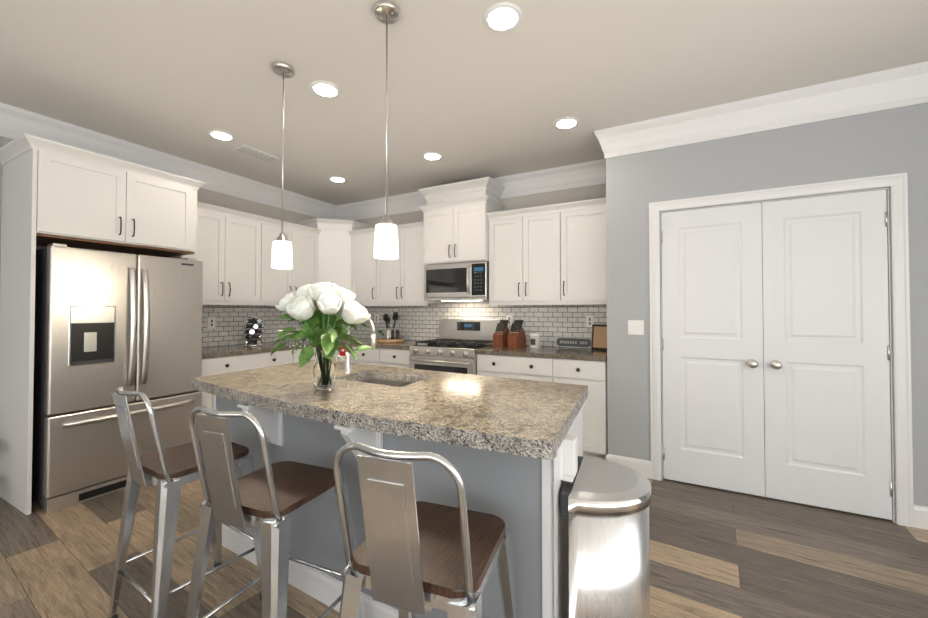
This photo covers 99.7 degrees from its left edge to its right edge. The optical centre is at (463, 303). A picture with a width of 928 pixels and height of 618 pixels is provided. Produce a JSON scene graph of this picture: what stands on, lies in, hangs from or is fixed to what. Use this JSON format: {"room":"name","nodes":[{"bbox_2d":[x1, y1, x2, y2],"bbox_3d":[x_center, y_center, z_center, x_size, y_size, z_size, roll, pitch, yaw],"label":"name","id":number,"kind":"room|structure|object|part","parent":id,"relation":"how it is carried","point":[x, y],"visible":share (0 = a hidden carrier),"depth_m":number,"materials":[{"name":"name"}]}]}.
{"room":"kitchen","nodes":[
{"label":"kitchen","id":0,"kind":"room"},
{"bbox_2d":[0,136,315,347],"bbox_3d":[-3.627,-0.045,2.276,0.124,2.743,7.690,-1,-1,28],"label":"wall","id":1,"kind":"structure","parent":0,"point":[207,196],"depth_m":4.28,"materials":[{"name":"grey paint"}]},
{"bbox_2d":[1,137,199,256],"bbox_3d":[-2.779,-0.752,3.081,0.618,0.605,0.960,-1,-1,28],"label":"upper cabinet","id":2,"kind":"object","parent":1,"relation":"attached to","point":[76,197],"depth_m":2.78,"materials":[{"name":"white wood"}]},
{"bbox_2d":[0,102,335,218],"bbox_3d":[-3.571,-1.310,2.198,0.077,0.215,7.570,-1,-1,28],"label":"crown molding","id":3,"kind":"structure","parent":1,"relation":"attached to","point":[14,121],"depth_m":3.57,"materials":[{"name":"white wood"}]},
{"bbox_2d":[168,209,267,304],"bbox_3d":[-2.461,-0.445,3.919,0.335,0.853,0.818,-1,-1,28],"label":"upper cabinet","id":4,"kind":"object","parent":1,"relation":"attached to","point":[233,254],"depth_m":3.89,"materials":[{"name":"white wood"}]},
{"bbox_2d":[202,305,333,346],"bbox_3d":[-2.309,0.216,4.572,0.002,0.467,2.130,-1,-1,28],"label":"tile backsplash","id":5,"kind":"structure","parent":1,"relation":"attached to","point":[229,319],"depth_m":4.27,"materials":[{"name":"white tile"}]},
{"bbox_2d":[208,317,214,328],"bbox_3d":[-2.597,0.196,4.028,0.008,0.118,0.075,-1,-1,28],"label":"electrical outlet","id":6,"kind":"object","parent":5,"relation":"attached to","point":[211,320],"depth_m":4.02,"materials":[{"name":"white plastic"}]},
{"bbox_2d":[268,221,315,304],"bbox_3d":[-2.128,-0.434,4.535,0.335,0.853,0.818,-1,-1,28],"label":"upper cabinet","id":7,"kind":"object","parent":1,"relation":"attached to","point":[281,282],"depth_m":4.50,"materials":[{"name":"white wood"}]},
{"bbox_2d":[292,218,374,291],"bbox_3d":[-1.667,-0.522,5.071,0.678,1.047,0.679,-1,-1,28],"label":"upper cabinet","id":8,"kind":"object","parent":1,"relation":"attached to","point":[335,238],"depth_m":4.88,"materials":[{"name":"white wood"}]},
{"bbox_2d":[0,475,927,617],"bbox_3d":[-0.658,1.299,0.580,7.100,0.001,7.970,-1,-1,28],"label":"floor","id":9,"kind":"structure","parent":0,"point":[717,553],"depth_m":1.99,"materials":[{"name":"brown wood"}]},
{"bbox_2d":[31,243,202,512],"bbox_3d":[-2.689,0.475,3.033,0.747,1.728,0.920,-1,-1,28],"label":"refrigerator","id":10,"kind":"object","parent":9,"relation":"on","point":[107,323],"visible":0.88,"depth_m":2.72,"materials":[{"name":"grey metal"}]},
{"bbox_2d":[108,386,261,617],"bbox_3d":[-1.187,0.825,1.683,0.444,0.984,0.479,-1,-1,32],"label":"stool","id":11,"kind":"object","parent":9,"relation":"on","point":[168,472],"visible":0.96,"depth_m":1.53,"materials":[{"name":"silver metal"}]},
{"bbox_2d":[199,349,286,415],"bbox_3d":[-2.300,0.914,3.918,0.620,0.879,1.009,-1,-1,28],"label":"base cabinet","id":12,"kind":"object","parent":9,"relation":"on","point":[210,365],"depth_m":3.62,"materials":[{"name":"white wood"}]},
{"bbox_2d":[202,337,362,360],"bbox_3d":[-2.029,0.468,4.420,0.644,0.040,2.138,-1,-1,28],"label":"countertop","id":13,"kind":"structure","parent":12,"relation":"on","point":[230,350],"depth_m":3.85,"materials":[{"name":"beige stone"}]},
{"bbox_2d":[244,316,263,346],"bbox_3d":[-2.216,0.288,4.128,0.182,0.311,0.182,-1,-1,28],"label":"spice rack","id":14,"kind":"object","parent":13,"relation":"on","point":[253,342],"visible":1,"depth_m":4.09,"materials":[{"name":"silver metal"}]},
{"bbox_2d":[186,406,361,617],"bbox_3d":[-0.674,0.820,1.395,0.444,0.984,0.479,0,-1,22],"label":"stool","id":15,"kind":"object","parent":9,"relation":"on","point":[272,501],"visible":0.94,"depth_m":1.24,"materials":[{"name":"silver metal"}]},
{"bbox_2d":[287,345,334,363],"bbox_3d":[-1.948,0.924,4.529,0.659,0.879,0.637,-1,-1,28],"label":"base cabinet","id":16,"kind":"object","parent":9,"relation":"on","point":[294,358],"depth_m":4.19,"materials":[{"name":"white wood"}]},
{"bbox_2d":[335,345,354,362],"bbox_3d":[-1.281,0.930,4.838,0.339,0.879,0.659,-1,-1,28],"label":"base cabinet","id":17,"kind":"object","parent":9,"relation":"on","point":[353,346],"depth_m":4.60,"materials":[{"name":"white wood"}]},
{"bbox_2d":[339,347,345,358],"bbox_3d":[-1.402,0.564,4.516,0.100,0.140,0.017,-1,-1,28],"label":"towel","id":18,"kind":"object","parent":17,"relation":"hanging from","point":[342,352],"visible":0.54,"depth_m":4.50,"materials":[{"name":"red fabric"}]},
{"bbox_2d":[355,349,410,367],"bbox_3d":[-0.814,0.926,4.608,0.936,0.879,0.620,-1,-1,28],"label":"base cabinet","id":19,"kind":"object","parent":9,"relation":"on","point":[381,357],"depth_m":4.29,"materials":[{"name":"white wood"}]},
{"bbox_2d":[340,338,422,348],"bbox_3d":[-0.898,0.472,4.658,1.120,0.040,0.645,-1,-1,28],"label":"countertop","id":20,"kind":"structure","parent":19,"relation":"on","point":[400,345],"depth_m":4.38,"materials":[{"name":"beige stone"}]},
{"bbox_2d":[376,338,403,342],"bbox_3d":[-0.892,0.433,4.683,0.350,0.038,0.350,-1,-1,28],"label":"tray","id":21,"kind":"object","parent":20,"relation":"on","point":[383,340],"visible":0.85,"depth_m":4.54,"materials":[{"name":"brown wood"}]},
{"bbox_2d":[378,330,398,339],"bbox_3d":[-0.910,0.372,4.643,0.274,0.135,0.131,-1,-1,28],"label":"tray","id":22,"kind":"object","parent":21,"relation":"on","point":[380,332],"visible":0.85,"depth_m":4.61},
{"bbox_2d":[383,312,397,339],"bbox_3d":[-0.893,0.271,4.729,0.195,0.341,0.152,-1,-1,28],"label":"kitchen utensils","id":23,"kind":"object","parent":21,"relation":"on","point":[386,318],"visible":0.69,"depth_m":4.71,"materials":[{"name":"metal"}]},
{"bbox_2d":[212,378,586,617],"bbox_3d":[-0.431,0.885,1.999,2.086,0.875,1.031,-1,-1,28],"label":"kitchen island","id":24,"kind":"object","parent":9,"relation":"on","point":[519,495],"depth_m":1.46,"materials":[{"name":"grey wood"}]},
{"bbox_3d":[-0.448,0.563,2.193,0.550,0.200,0.391,-1,-1,28],"label":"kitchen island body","id":25,"kind":"part","parent":24,"relation":"part of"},
{"bbox_2d":[192,360,587,459],"bbox_3d":[-0.449,0.435,2.039,2.110,0.052,1.035,-1,-1,28],"label":"island countertop","id":26,"kind":"structure","parent":24,"relation":"on","point":[529,418],"depth_m":1.61,"materials":[{"name":"stone"}]},
{"bbox_2d":[313,344,335,389],"bbox_3d":[-0.674,0.298,1.893,0.104,0.215,0.104,-1,-1,28],"label":"vase","id":27,"kind":"object","parent":26,"relation":"on","point":[324,372],"visible":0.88,"depth_m":1.85,"materials":[{"name":"clear glass"}]},
{"bbox_2d":[270,310,371,367],"bbox_3d":[-0.666,0.151,1.870,0.500,0.255,0.493,-1,-1,28],"label":"leaves","id":28,"kind":"object","parent":27,"relation":"in","point":[317,335],"visible":0.94,"depth_m":1.81,"materials":[{"name":"green plant"}]},
{"bbox_2d":[275,282,370,342],"bbox_3d":[-0.669,0.141,1.890,0.465,0.493,0.414,-1,-1,28],"label":"flowers","id":29,"kind":"object","parent":27,"relation":"in","point":[303,303],"visible":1,"depth_m":1.78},
{"bbox_2d":[337,318,376,372],"bbox_3d":[-0.633,0.233,2.310,0.259,0.361,0.122,-1,-1,28],"label":"faucet","id":30,"kind":"object","parent":26,"relation":"on","point":[347,361],"visible":0.62,"depth_m":2.34,"materials":[{"name":"silver metal"}]},
{"bbox_3d":[0.351,0.513,1.325,0.063,0.155,0.070,-1,-1,28],"label":"kitchen island side","id":31,"kind":"part","parent":24,"relation":"part of","materials":[{"name":"white wood"}]},
{"bbox_2d":[333,442,517,617],"bbox_3d":[-0.089,0.815,1.056,0.444,0.984,0.479,0,-1,20],"label":"stool","id":32,"kind":"object","parent":9,"relation":"on","point":[410,557],"visible":1,"depth_m":0.89,"materials":[{"name":"silver metal"}]},
{"bbox_2d":[409,319,500,374],"bbox_3d":[-0.096,0.763,4.152,0.758,1.190,0.737,-1,-1,28],"label":"range","id":33,"kind":"object","parent":9,"relation":"on","point":[456,345],"visible":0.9,"depth_m":4.02,"materials":[{"name":"metal"}]},
{"bbox_2d":[476,353,558,382],"bbox_3d":[0.620,0.913,3.833,0.799,0.879,0.620,-1,-1,28],"label":"base cabinet","id":34,"kind":"object","parent":9,"relation":"on","point":[546,369],"depth_m":3.55,"materials":[{"name":"white wood"}]},
{"bbox_2d":[559,361,607,459],"bbox_3d":[1.087,0.909,3.580,0.498,0.879,0.620,-1,-1,28],"label":"base cabinet","id":35,"kind":"object","parent":9,"relation":"on","point":[583,366],"depth_m":3.25,"materials":[{"name":"white wood"}]},
{"bbox_2d":[476,346,606,360],"bbox_3d":[0.789,0.457,3.746,1.180,0.040,0.645,-1,-1,28],"label":"countertop","id":36,"kind":"structure","parent":35,"relation":"on","point":[564,354],"depth_m":3.56,"materials":[{"name":"beige stone"}]},
{"bbox_2d":[493,320,509,347],"bbox_3d":[0.394,0.302,4.036,0.110,0.278,0.180,-1,-1,36],"label":"knife block","id":37,"kind":"object","parent":36,"relation":"on","point":[500,336],"visible":1,"depth_m":3.98,"materials":[{"name":"brown wood"}]},
{"bbox_2d":[508,320,525,347],"bbox_3d":[0.534,0.301,3.959,0.110,0.278,0.180,-1,-1,36],"label":"knife block","id":38,"kind":"object","parent":36,"relation":"on","point":[516,337],"visible":1,"depth_m":3.91,"materials":[{"name":"brown wood"}]},
{"bbox_2d":[529,333,539,348],"bbox_3d":[0.702,0.364,3.890,0.112,0.150,0.112,-1,-1,28],"label":"canister","id":39,"kind":"object","parent":36,"relation":"on","point":[534,340],"visible":1,"depth_m":3.84,"materials":[{"name":"white ceramic"}]},
{"bbox_2d":[555,337,591,348],"bbox_3d":[1.094,0.386,3.910,0.380,0.104,0.029,-1,-1,28],"label":"welcome sign","id":40,"kind":"object","parent":36,"relation":"on","point":[572,342],"visible":0.98,"depth_m":3.90,"materials":[{"name":"grey metal"}]},
{"bbox_2d":[591,324,606,349],"bbox_3d":[1.308,0.316,3.714,0.064,0.242,0.190,1,-1,-42],"label":"frame","id":41,"kind":"object","parent":36,"relation":"on","point":[599,336],"visible":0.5,"depth_m":3.71,"materials":[{"name":"black"}]},
{"bbox_2d":[560,455,650,617],"bbox_3d":[0.515,0.956,1.347,0.333,0.711,0.391,-1,-1,28],"label":"trash can","id":42,"kind":"object","parent":9,"relation":"on","point":[604,506],"visible":0.92,"depth_m":1.22,"materials":[{"name":"metal"}]},
{"bbox_2d":[0,0,927,205],"bbox_3d":[-0.658,-1.444,0.625,7.100,0.001,7.970,-1,-1,28],"label":"ceiling","id":43,"kind":"structure","parent":0,"point":[471,95],"depth_m":2.37,"materials":[{"name":"white paint"}]},
{"bbox_2d":[208,130,234,140],"bbox_3d":[-2.013,-1.395,3.250,0.195,0.010,0.195,0,-1,-17],"label":"recessed light","id":44,"kind":"object","parent":43,"relation":"in","point":[217,134],"depth_m":3.23,"materials":[{"name":"white plastic"}]},
{"bbox_2d":[230,144,279,162],"bbox_3d":[-1.933,-1.388,3.628,0.200,0.013,0.360,-1,-1,28],"label":"ceiling vent","id":45,"kind":"object","parent":43,"relation":"in","point":[253,153],"visible":1,"depth_m":3.60,"materials":[{"name":"white plastic"}]},
{"bbox_2d":[271,62,294,268],"bbox_3d":[-1.083,-0.814,2.340,0.124,1.203,0.124,-1,-1,28],"label":"pendant light","id":46,"kind":"object","parent":43,"relation":"hanging from","point":[282,252],"visible":1,"depth_m":2.31,"materials":[{"name":"white glass"}]},
{"bbox_2d":[310,81,340,97],"bbox_3d":[-0.911,-1.407,2.575,0.195,0.010,0.195,0,-1,-17],"label":"recessed light","id":47,"kind":"object","parent":43,"relation":"in","point":[325,89],"depth_m":2.56,"materials":[{"name":"white plastic"}]},
{"bbox_2d":[328,176,346,182],"bbox_3d":[-1.401,-1.377,4.340,0.195,0.010,0.195,0,-1,-17],"label":"recessed light","id":48,"kind":"object","parent":43,"relation":"in","point":[333,178],"depth_m":4.32,"materials":[{"name":"white plastic"}]},
{"bbox_2d":[374,0,399,258],"bbox_3d":[-0.373,-0.822,1.888,0.124,1.203,0.124,-1,-1,28],"label":"pendant light","id":49,"kind":"object","parent":43,"relation":"hanging from","point":[386,12],"visible":1,"depth_m":1.86,"materials":[{"name":"white glass"}]},
{"bbox_2d":[422,152,442,159],"bbox_3d":[-0.298,-1.388,3.687,0.195,0.010,0.195,0,-1,-17],"label":"recessed light","id":50,"kind":"object","parent":43,"relation":"in","point":[428,155],"depth_m":3.68,"materials":[{"name":"white plastic"}]},
{"bbox_2d":[483,2,521,31],"bbox_3d":[0.192,-1.417,1.945,0.195,0.010,0.195,0,-1,-17],"label":"recessed light","id":51,"kind":"object","parent":43,"relation":"in","point":[503,17],"depth_m":1.93,"materials":[{"name":"white plastic"}]},
{"bbox_2d":[553,117,579,129],"bbox_3d":[0.795,-1.399,3.040,0.195,0.010,0.195,0,-1,-17],"label":"recessed light","id":52,"kind":"object","parent":43,"relation":"in","point":[566,122],"depth_m":3.03,"materials":[{"name":"white plastic"}]},
{"bbox_2d":[354,183,605,227],"bbox_3d":[-0.168,-1.130,4.657,3.722,0.492,0.003,-1,-1,28],"label":"wall","id":53,"kind":"structure","parent":0,"point":[598,191],"depth_m":4.15,"materials":[{"name":"grey paint"}]},
{"bbox_2d":[352,233,379,304],"bbox_3d":[-1.137,-0.427,4.955,0.479,0.853,0.335,-1,-1,28],"label":"upper cabinet","id":54,"kind":"object","parent":53,"relation":"attached to","point":[365,268],"depth_m":4.81,"materials":[{"name":"white wood"}]},
{"bbox_2d":[380,225,441,304],"bbox_3d":[-0.685,-0.431,4.711,0.787,0.853,0.335,-1,-1,28],"label":"upper cabinet","id":55,"kind":"object","parent":53,"relation":"attached to","point":[401,278],"depth_m":4.52,"materials":[{"name":"white wood"}]},
{"bbox_2d":[334,301,605,346],"bbox_3d":[-0.170,0.017,4.632,3.710,0.867,0.002,-1,-1,28],"label":"tile backsplash","id":56,"kind":"structure","parent":53,"relation":"attached to","point":[549,323],"depth_m":4.41,"materials":[{"name":"white tile"}]},
{"bbox_2d":[374,314,378,322],"bbox_3d":[-1.152,0.194,5.153,0.075,0.118,0.008,-1,-1,28],"label":"electrical outlet","id":57,"kind":"object","parent":56,"relation":"attached to","point":[376,316],"depth_m":5.15,"materials":[{"name":"white plastic"}]},
{"bbox_2d":[506,315,512,325],"bbox_3d":[0.493,0.179,4.264,0.075,0.118,0.008,-1,-1,28],"label":"electrical outlet","id":58,"kind":"object","parent":56,"relation":"attached to","point":[508,317],"depth_m":4.26,"materials":[{"name":"white plastic"}]},
{"bbox_2d":[586,315,593,326],"bbox_3d":[1.241,0.173,3.860,0.075,0.118,0.008,-1,-1,28],"label":"electrical outlet","id":59,"kind":"object","parent":56,"relation":"attached to","point":[589,321],"depth_m":3.86,"materials":[{"name":"white plastic"}]},
{"bbox_2d":[336,161,605,219],"bbox_3d":[-0.146,-1.271,4.605,3.633,0.215,0.077,-1,-1,28],"label":"crown molding","id":60,"kind":"structure","parent":53,"relation":"attached to","point":[583,174],"depth_m":4.22,"materials":[{"name":"white wood"}]},
{"bbox_2d":[488,209,567,304],"bbox_3d":[0.683,-0.444,3.972,0.799,0.853,0.335,-1,-1,28],"label":"upper cabinet","id":61,"kind":"object","parent":53,"relation":"attached to","point":[528,252],"depth_m":3.81,"materials":[{"name":"white wood"}]},
{"bbox_2d":[568,201,606,304],"bbox_3d":[1.150,-0.448,3.719,0.499,0.853,0.335,-1,-1,28],"label":"upper cabinet","id":62,"kind":"object","parent":53,"relation":"attached to","point":[587,254],"depth_m":3.55,"materials":[{"name":"white wood"}]},
{"bbox_2d":[606,103,927,522],"bbox_3d":[2.625,-0.037,2.761,2.977,2.743,0.650,-1,-1,28],"label":"wall","id":63,"kind":"structure","parent":0,"point":[886,142],"depth_m":2.77,"materials":[{"name":"grey paint"}]},
{"bbox_2d":[592,161,605,180],"bbox_3d":[1.261,-1.289,3.468,0.077,0.215,0.540,-1,-1,28],"label":"crown molding","id":64,"kind":"structure","parent":63,"relation":"attached to","point":[600,165],"depth_m":3.80,"materials":[{"name":"white wood"}]},
{"bbox_2d":[628,320,643,334],"bbox_3d":[1.347,0.185,3.069,0.115,0.115,0.014,-1,-1,28],"label":"light switch","id":65,"kind":"object","parent":63,"relation":"attached to","point":[635,327],"visible":1,"depth_m":3.07,"materials":[{"name":"white plastic"}]},
{"bbox_2d":[594,61,927,160],"bbox_3d":[2.374,-1.305,2.504,2.954,0.215,0.077,-1,-1,28],"label":"crown molding","id":66,"kind":"structure","parent":63,"relation":"attached to","point":[899,87],"depth_m":2.65,"materials":[{"name":"white wood"}]},
{"bbox_2d":[649,173,913,526],"bbox_3d":[2.076,0.274,2.721,1.412,2.121,0.174,-1,-1,28],"label":"pantry doors","id":67,"kind":"structure","parent":63,"relation":"in","point":[773,350],"depth_m":2.63,"materials":[{"name":"white wood"}]},
{"bbox_2d":[914,505,927,529],"bbox_3d":[3.209,1.258,2.047,1.210,0.130,0.014,-1,-1,28],"label":"baseboard","id":68,"kind":"structure","parent":63,"relation":"attached to","point":[920,512],"depth_m":2.31,"materials":[{"name":"white wood"}]},
{"bbox_3d":[-0.086,-0.005,4.664,3.843,2.743,0.120,-1,-1,28],"label":"wall","id":69,"kind":"structure","parent":0,"visible":0},
{"bbox_2d":[418,177,504,204],"bbox_3d":[-0.022,-1.178,4.322,0.863,0.168,0.451,-1,-1,28],"label":"crown molding","id":70,"kind":"structure","parent":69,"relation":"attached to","point":[486,186],"depth_m":4.15,"materials":[{"name":"white wood"}]},
{"bbox_2d":[420,197,503,264],"bbox_3d":[-0.014,-0.756,4.328,0.762,0.644,0.420,-1,-1,28],"label":"upper cabinet","id":71,"kind":"object","parent":69,"relation":"attached to","point":[453,231],"depth_m":4.13,"materials":[{"name":"white wood"}]},
{"bbox_2d":[424,261,488,300],"bbox_3d":[-0.029,-0.231,4.293,0.756,0.398,0.444,-1,-1,28],"label":"microwave","id":72,"kind":"object","parent":71,"relation":"attached to","point":[466,281],"visible":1,"depth_m":4.13,"materials":[{"name":"grey metal"}]}
]}

